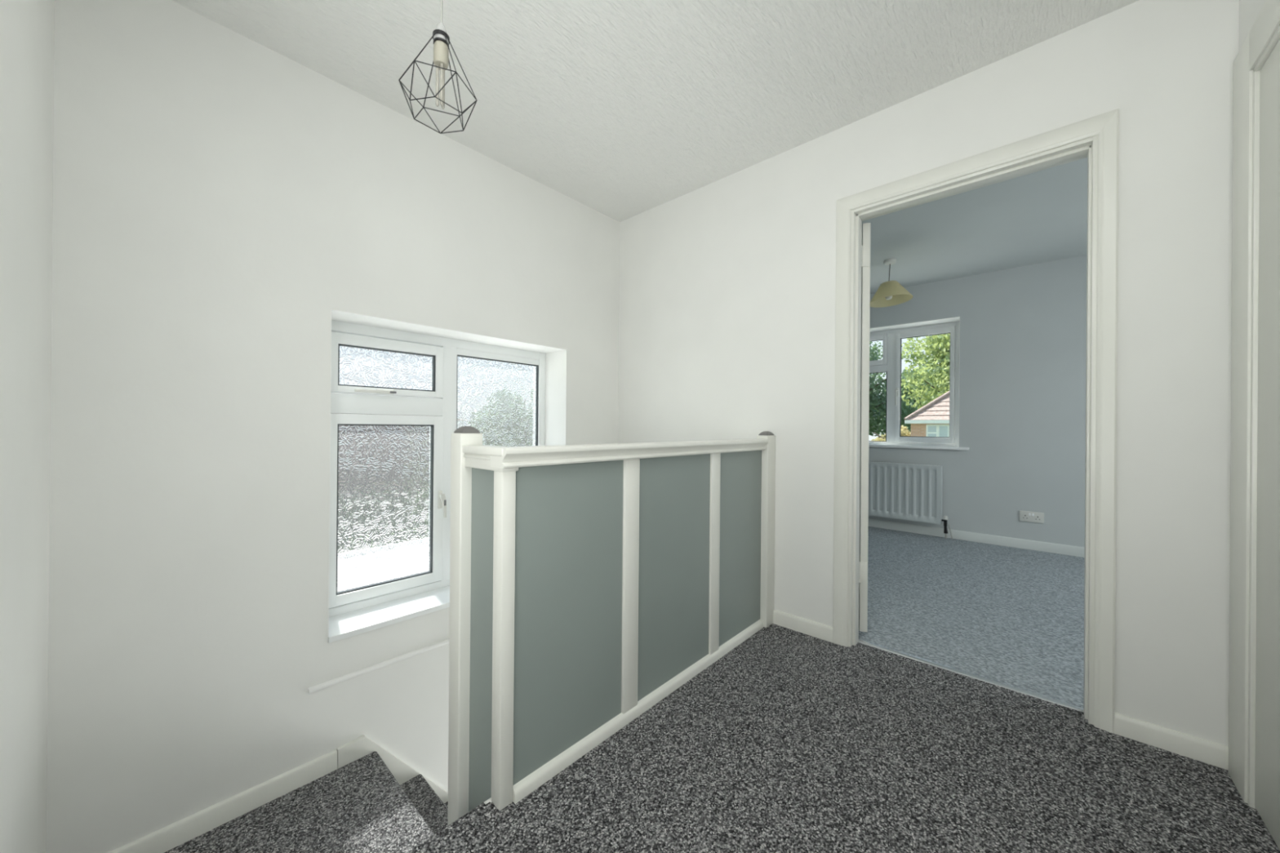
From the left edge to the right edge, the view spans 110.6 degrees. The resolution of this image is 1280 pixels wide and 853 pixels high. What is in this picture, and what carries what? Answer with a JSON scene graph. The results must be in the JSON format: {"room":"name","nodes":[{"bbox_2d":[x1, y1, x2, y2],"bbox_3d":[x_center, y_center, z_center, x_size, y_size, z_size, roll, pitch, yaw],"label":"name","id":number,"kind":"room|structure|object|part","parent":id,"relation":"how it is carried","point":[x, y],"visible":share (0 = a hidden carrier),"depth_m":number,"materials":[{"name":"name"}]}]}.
{"room":"stair landing","nodes":[
{"label":"stair landing","id":0,"kind":"room"},
{"bbox_2d":[0,0,54,852],"bbox_3d":[-1.319,1.111,0.865,1.204,5.058,0.080,0,0,42],"label":"wall","id":1,"kind":"structure","parent":0,"point":[27,27],"depth_m":1.03,"materials":[{"name":"white paint"}]},
{"bbox_2d":[46,0,619,852],"bbox_3d":[-0.611,1.023,2.768,0.300,5.250,7.300,0,0,42],"label":"wall","id":2,"kind":"structure","parent":0,"point":[217,193],"depth_m":1.58,"materials":[{"name":"white paint"}]},
{"bbox_2d":[307,638,448,693],"bbox_3d":[-1.022,1.053,2.080,0.014,0.019,0.872,0,0,42],"label":"wall rail","id":3,"kind":"object","parent":2,"relation":"attached to","point":[319,686],"visible":0.65,"depth_m":1.93,"materials":[{"name":"white paint"}]},
{"bbox_2d":[327,309,566,643],"bbox_3d":[-0.962,0.204,2.351,0.295,1.364,1.216,0,0,42],"label":"window","id":4,"kind":"structure","parent":2,"relation":"in","point":[389,537],"depth_m":2.23,"materials":[{"name":"white plastic"}]},
{"bbox_3d":[-1.254,-0.169,2.096,0.033,0.020,0.175,0,0,42],"label":"handle","id":5,"kind":"part","parent":4,"relation":"part of","materials":[{"name":"white plastic"}]},
{"bbox_3d":[-1.247,0.378,2.180,0.004,0.776,0.430,0,0,42],"label":"pane","id":6,"kind":"part","parent":4,"relation":"part of","materials":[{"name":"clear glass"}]},
{"bbox_3d":[-1.239,-0.279,2.183,0.004,0.190,0.436,0,0,42],"label":"pane","id":7,"kind":"part","parent":4,"relation":"part of","materials":[{"name":"clear glass"}]},
{"bbox_3d":[-1.241,0.380,2.186,0.064,0.872,0.508,0,0,42],"label":"sash","id":8,"kind":"part","parent":4,"relation":"part of","materials":[{"name":"white plastic"}]},
{"bbox_3d":[-1.236,-0.288,2.186,0.064,0.268,0.505,0,0,42],"label":"sash","id":9,"kind":"part","parent":4,"relation":"part of","materials":[{"name":"white plastic"}]},
{"bbox_3d":[-1.042,0.408,2.333,0.037,0.140,0.032,0,0,42],"label":"handle","id":10,"kind":"part","parent":4,"relation":"part of","materials":[{"name":"white plastic"}]},
{"bbox_3d":[-0.844,0.191,2.639,0.004,1.166,0.535,0,0,42],"label":"pane","id":11,"kind":"part","parent":4,"relation":"part of","materials":[{"name":"clear glass"}]},
{"bbox_2d":[484,797,493,805],"bbox_3d":[0.102,2.328,1.747,0.015,2.650,1.558,0,0,42],"label":"wall","id":12,"kind":"structure","parent":0,"point":[489,800],"depth_m":1.18,"materials":[{"name":"white paint"}]},
{"bbox_2d":[172,0,1138,222],"bbox_3d":[-0.537,-1.487,0.605,2.684,0.150,4.158,0,0,42],"label":"ceiling","id":13,"kind":"structure","parent":0,"point":[624,109],"depth_m":1.71,"materials":[{"name":"white paint"}]},
{"bbox_2d":[398,0,476,133],"bbox_3d":[-0.541,-1.122,1.196,0.194,0.578,0.170,0,0,42],"label":"pendant light","id":14,"kind":"object","parent":13,"relation":"hanging from","point":[441,38],"visible":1,"depth_m":1.19,"materials":[{"name":"black metal"},{"name":"glass"}]},
{"bbox_3d":[-0.539,-1.006,1.200,0.038,0.056,0.038,0,0,42],"label":"bulb","id":15,"kind":"part","parent":14,"relation":"part of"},
{"bbox_2d":[408,526,1279,852],"bbox_3d":[1.034,1.105,1.118,4.354,0.190,6.860,0,0,42],"label":"floor","id":16,"kind":"structure","parent":0,"point":[790,741],"depth_m":1.35,"materials":[{"name":"grey carpet"}]},
{"bbox_2d":[447,426,775,826],"bbox_3d":[0.062,0.903,1.795,0.298,1.798,1.557,0,0,42],"label":"balustrade","id":17,"kind":"object","parent":16,"relation":"on","point":[589,584],"visible":1,"depth_m":1.36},
{"bbox_3d":[-0.524,0.908,1.320,0.066,1.777,0.068,0,0,42],"label":"newel post","id":18,"kind":"part","parent":17,"relation":"part of","materials":[{"name":"white wood"}]},
{"bbox_3d":[-0.438,0.755,1.247,0.166,1.325,0.007,0,0,42],"label":"panel","id":19,"kind":"part","parent":17,"relation":"part of","materials":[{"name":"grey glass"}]},
{"bbox_3d":[-0.412,0.086,1.230,0.220,0.062,0.064,0,0,42],"label":"handrail","id":20,"kind":"part","parent":17,"relation":"part of","materials":[{"name":"white wood"}]},
{"bbox_3d":[-0.363,0.548,1.177,0.045,0.900,0.040,0,0,42],"label":"corner post","id":21,"kind":"part","parent":17,"relation":"part of","materials":[{"name":"white wood"}]},
{"bbox_3d":[-0.203,0.537,1.339,0.007,0.885,0.420,0,0,42],"label":"panel","id":22,"kind":"part","parent":17,"relation":"part of","materials":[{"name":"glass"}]},
{"bbox_3d":[0.122,0.086,1.694,0.082,0.053,1.465,0,0,42],"label":"handrail","id":23,"kind":"part","parent":17,"relation":"part of","materials":[{"name":"white wood"}]},
{"bbox_3d":[0.138,0.984,1.702,0.020,0.037,1.416,0,0,42],"label":"rail","id":24,"kind":"part","parent":17,"relation":"part of","materials":[{"name":"white wood"}]},
{"bbox_3d":[0.139,0.540,1.717,0.007,0.885,0.460,0,0,42],"label":"panel","id":25,"kind":"part","parent":17,"relation":"part of","materials":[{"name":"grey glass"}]},
{"bbox_3d":[0.473,0.544,2.086,0.007,0.885,0.408,0,0,42],"label":"panel","id":26,"kind":"part","parent":17,"relation":"part of","materials":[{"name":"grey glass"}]},
{"bbox_3d":[0.642,0.527,2.264,0.062,0.962,0.088,0,0,42],"label":"newel post","id":27,"kind":"part","parent":17,"relation":"part of","materials":[{"name":"white wood"}]},
{"bbox_2d":[858,640,1083,712],"bbox_3d":[1.306,1.010,1.833,0.767,0.006,0.028,0,0,42],"label":"threshold strip","id":28,"kind":"object","parent":16,"relation":"on","point":[978,677],"visible":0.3,"depth_m":1.78,"materials":[{"name":"metal"}]},
{"bbox_2d":[617,0,1239,746],"bbox_3d":[0.873,1.131,2.186,2.684,5.058,0.112,0,0,42],"label":"wall","id":29,"kind":"structure","parent":0,"point":[727,302],"depth_m":1.52,"materials":[{"name":"white paint"}]},
{"bbox_2d":[773,609,832,642],"bbox_3d":[0.795,0.975,2.171,0.295,0.068,0.016,0,0,42],"label":"baseboard","id":30,"kind":"structure","parent":29,"relation":"attached to","point":[821,631],"depth_m":2.16,"materials":[{"name":"white wood"}]},
{"bbox_2d":[858,222,870,632],"bbox_3d":[1.191,0.005,2.469,0.085,1.955,0.765,0,0,16],"label":"door","id":31,"kind":"structure","parent":29,"relation":"in","point":[865,264],"depth_m":2.12,"materials":[{"name":"wood"}]},
{"bbox_2d":[832,108,1119,733],"bbox_3d":[1.286,-0.021,1.814,0.900,2.068,0.136,0,0,42],"label":"door frame","id":32,"kind":"structure","parent":29,"relation":"attached to","point":[1095,138],"depth_m":1.55,"materials":[{"name":"white wood"}]},
{"bbox_3d":[0.936,-0.024,2.052,0.062,2.068,0.018,0,0,42],"label":"architrave leg","id":33,"kind":"part","parent":32,"relation":"part of","materials":[{"name":"white wood"}]},
{"bbox_3d":[1.563,-0.019,1.485,0.047,2.068,0.018,0,0,42],"label":"architrave leg","id":34,"kind":"part","parent":32,"relation":"part of","materials":[{"name":"white wood"}]},
{"bbox_2d":[1114,712,1228,770],"bbox_3d":[1.663,0.984,1.387,0.243,0.064,0.016,0,0,42],"label":"baseboard","id":35,"kind":"structure","parent":29,"relation":"attached to","point":[1200,749],"depth_m":1.38,"materials":[{"name":"white wood"}]},
{"bbox_2d":[862,157,1087,293],"bbox_3d":[2.554,-1.447,2.779,4.354,0.158,2.990,0,0,42],"label":"ceiling","id":36,"kind":"structure","parent":0,"point":[1041,216],"depth_m":3.10,"materials":[{"name":"paint"}]},
{"bbox_2d":[870,258,912,307],"bbox_3d":[2.065,-1.195,3.650,0.318,0.351,0.319,0,0,42],"label":"pendant light","id":37,"kind":"object","parent":36,"relation":"hanging from","point":[890,293],"visible":0.98,"depth_m":3.63,"materials":[{"name":"beige fabric"}]},
{"bbox_3d":[2.055,-1.087,3.659,0.054,0.082,0.054,0,0,42],"label":"bulb","id":38,"kind":"part","parent":37,"relation":"part of","materials":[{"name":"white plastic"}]},
{"bbox_3d":[2.064,-1.104,3.650,0.318,0.169,0.319,0,0,42],"label":"lamp shade","id":39,"kind":"part","parent":37,"relation":"part of","materials":[{"name":"beige fabric"}]},
{"bbox_2d":[868,254,1086,547],"bbox_3d":[3.472,1.083,3.740,4.454,5.200,0.300,0,0,42],"label":"wall","id":40,"kind":"structure","parent":0,"point":[1023,329],"depth_m":3.79,"materials":[{"name":"white paint"}]},
{"bbox_2d":[868,461,952,539],"bbox_3d":[2.385,0.692,4.457,1.259,0.667,0.100,0,0,42],"label":"radiator","id":41,"kind":"object","parent":40,"relation":"attached to","point":[904,491],"visible":0.59,"depth_m":4.24,"materials":[{"name":"metal"}]},
{"bbox_3d":[2.329,0.629,4.457,1.164,0.530,0.020,0,0,42],"label":"panel","id":42,"kind":"part","parent":41,"relation":"part of","materials":[{"name":"metal"}]},
{"bbox_2d":[868,461,942,466],"bbox_3d":[2.346,0.363,4.473,1.176,0.010,0.068,0,0,42],"label":"grille","id":43,"kind":"object","parent":41,"relation":"attached to","point":[870,464],"depth_m":4.30,"materials":[{"name":"white metal"}]},
{"bbox_3d":[2.777,0.629,4.082,0.008,0.530,0.067,0,0,42],"label":"panel","id":44,"kind":"part","parent":41,"relation":"part of","materials":[{"name":"metal"}]},
{"bbox_2d":[868,316,968,450],"bbox_3d":[2.547,-0.406,4.552,1.379,1.241,0.300,0,0,42],"label":"window","id":45,"kind":"structure","parent":40,"relation":"in","point":[891,336],"depth_m":4.48,"materials":[{"name":"white plastic"}]},
{"bbox_3d":[2.396,-0.810,4.832,0.540,0.317,0.054,0,0,42],"label":"sash","id":46,"kind":"part","parent":45,"relation":"part of","materials":[{"name":"white plastic"}]},
{"bbox_3d":[2.638,-0.310,4.551,0.037,0.184,0.019,1,0,-27],"label":"handle","id":47,"kind":"part","parent":45,"relation":"part of","materials":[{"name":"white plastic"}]},
{"bbox_3d":[2.843,-0.401,4.424,0.499,1.128,0.054,0,0,42],"label":"sash","id":48,"kind":"part","parent":45,"relation":"part of","materials":[{"name":"white plastic"}]},
{"bbox_2d":[867,518,1084,557],"bbox_3d":[3.334,0.993,3.652,4.342,0.078,0.018,0,0,42],"label":"baseboard","id":49,"kind":"structure","parent":40,"relation":"attached to","point":[1064,549],"depth_m":3.90,"materials":[{"name":"white wood"}]},
{"bbox_2d":[1019,510,1044,523],"bbox_3d":[3.277,0.757,3.707,0.154,0.087,0.014,0,0,42],"label":"wall socket","id":50,"kind":"object","parent":40,"relation":"attached to","point":[1024,516],"visible":1,"depth_m":3.70,"materials":[{"name":"white plastic"}]},
{"bbox_2d":[1238,0,1266,52],"bbox_3d":[0.410,-0.101,-0.263,0.100,2.608,4.158,0,0,42],"label":"wall","id":51,"kind":"structure","parent":0,"point":[1249,10],"depth_m":1.26,"materials":[{"name":"white paint"}]},
{"bbox_2d":[1228,0,1279,808],"bbox_3d":[1.422,-0.029,0.870,0.117,2.085,1.047,0,0,42],"label":"door frame","id":52,"kind":"structure","parent":51,"relation":"attached to","point":[1264,35],"depth_m":1.20,"materials":[{"name":"white wood"}]},
{"bbox_3d":[1.690,-0.027,1.240,0.018,2.085,0.137,0,0,42],"label":"architrave leg","id":53,"kind":"part","parent":52,"relation":"part of","materials":[{"name":"white wood"}]},
{"bbox_2d":[1254,39,1279,849],"bbox_3d":[1.375,0.029,0.903,0.105,1.954,0.756,0,0,42],"label":"door","id":54,"kind":"structure","parent":51,"relation":"in","point":[1267,775],"depth_m":1.11,"materials":[{"name":"wood"}]},
{"label":"outside","id":55,"kind":"structure","parent":0,"visible":0},
{"bbox_3d":[-1.455,3.891,28.245,160.000,0.350,160.000,0,0,42],"label":"lawn","id":56,"kind":"structure","parent":55,"visible":0},
{"bbox_2d":[871,425,911,440],"bbox_3d":[15.044,1.911,26.351,2.280,4.029,3.463,0,0,42],"label":"shrub","id":57,"kind":"object","parent":56,"relation":"on","point":[904,432],"visible":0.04,"depth_m":25.90,"materials":[{"name":"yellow plant"}]},
{"bbox_2d":[868,341,921,436],"bbox_3d":[17.919,-2.631,39.691,11.228,13.161,11.097,0,0,-4],"label":"oak tree","id":58,"kind":"object","parent":56,"relation":"on","point":[874,397],"visible":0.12,"depth_m":37.09,"materials":[{"name":"green plant"}]},
{"bbox_2d":[869,355,942,435],"bbox_3d":[28.314,-1.901,44.632,10.203,11.889,10.734,0,0,-1],"label":"oak tree","id":59,"kind":"object","parent":56,"relation":"on","point":[913,362],"visible":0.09,"depth_m":44.64,"materials":[{"name":"green plant"}]},
{"bbox_2d":[901,333,950,409],"bbox_3d":[22.640,-1.745,29.060,9.775,11.448,10.416,0,0,42],"label":"oak tree","id":60,"kind":"object","parent":56,"relation":"on","point":[938,345],"visible":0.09,"depth_m":29.37,"materials":[{"name":"green plant"}]},
{"bbox_2d":[903,391,951,444],"bbox_3d":[20.126,-0.084,21.325,11.288,7.953,8.772,0,0,42],"label":"house","id":61,"kind":"structure","parent":56,"relation":"on","point":[931,420],"depth_m":21.48,"materials":[{"name":"orange brick"}]},
{"bbox_3d":[-0.543,3.696,0.641,2.684,0.100,4.270,0,0,42],"label":"floor","id":62,"kind":"structure","parent":0,"visible":0},
{"bbox_2d":[108,734,448,852],"bbox_3d":[-0.562,2.402,1.810,1.074,2.391,2.352,0,0,42],"label":"staircase","id":63,"kind":"structure","parent":62,"relation":"on","point":[357,797],"depth_m":1.60,"materials":[{"name":"grey carpet"}]}
]}

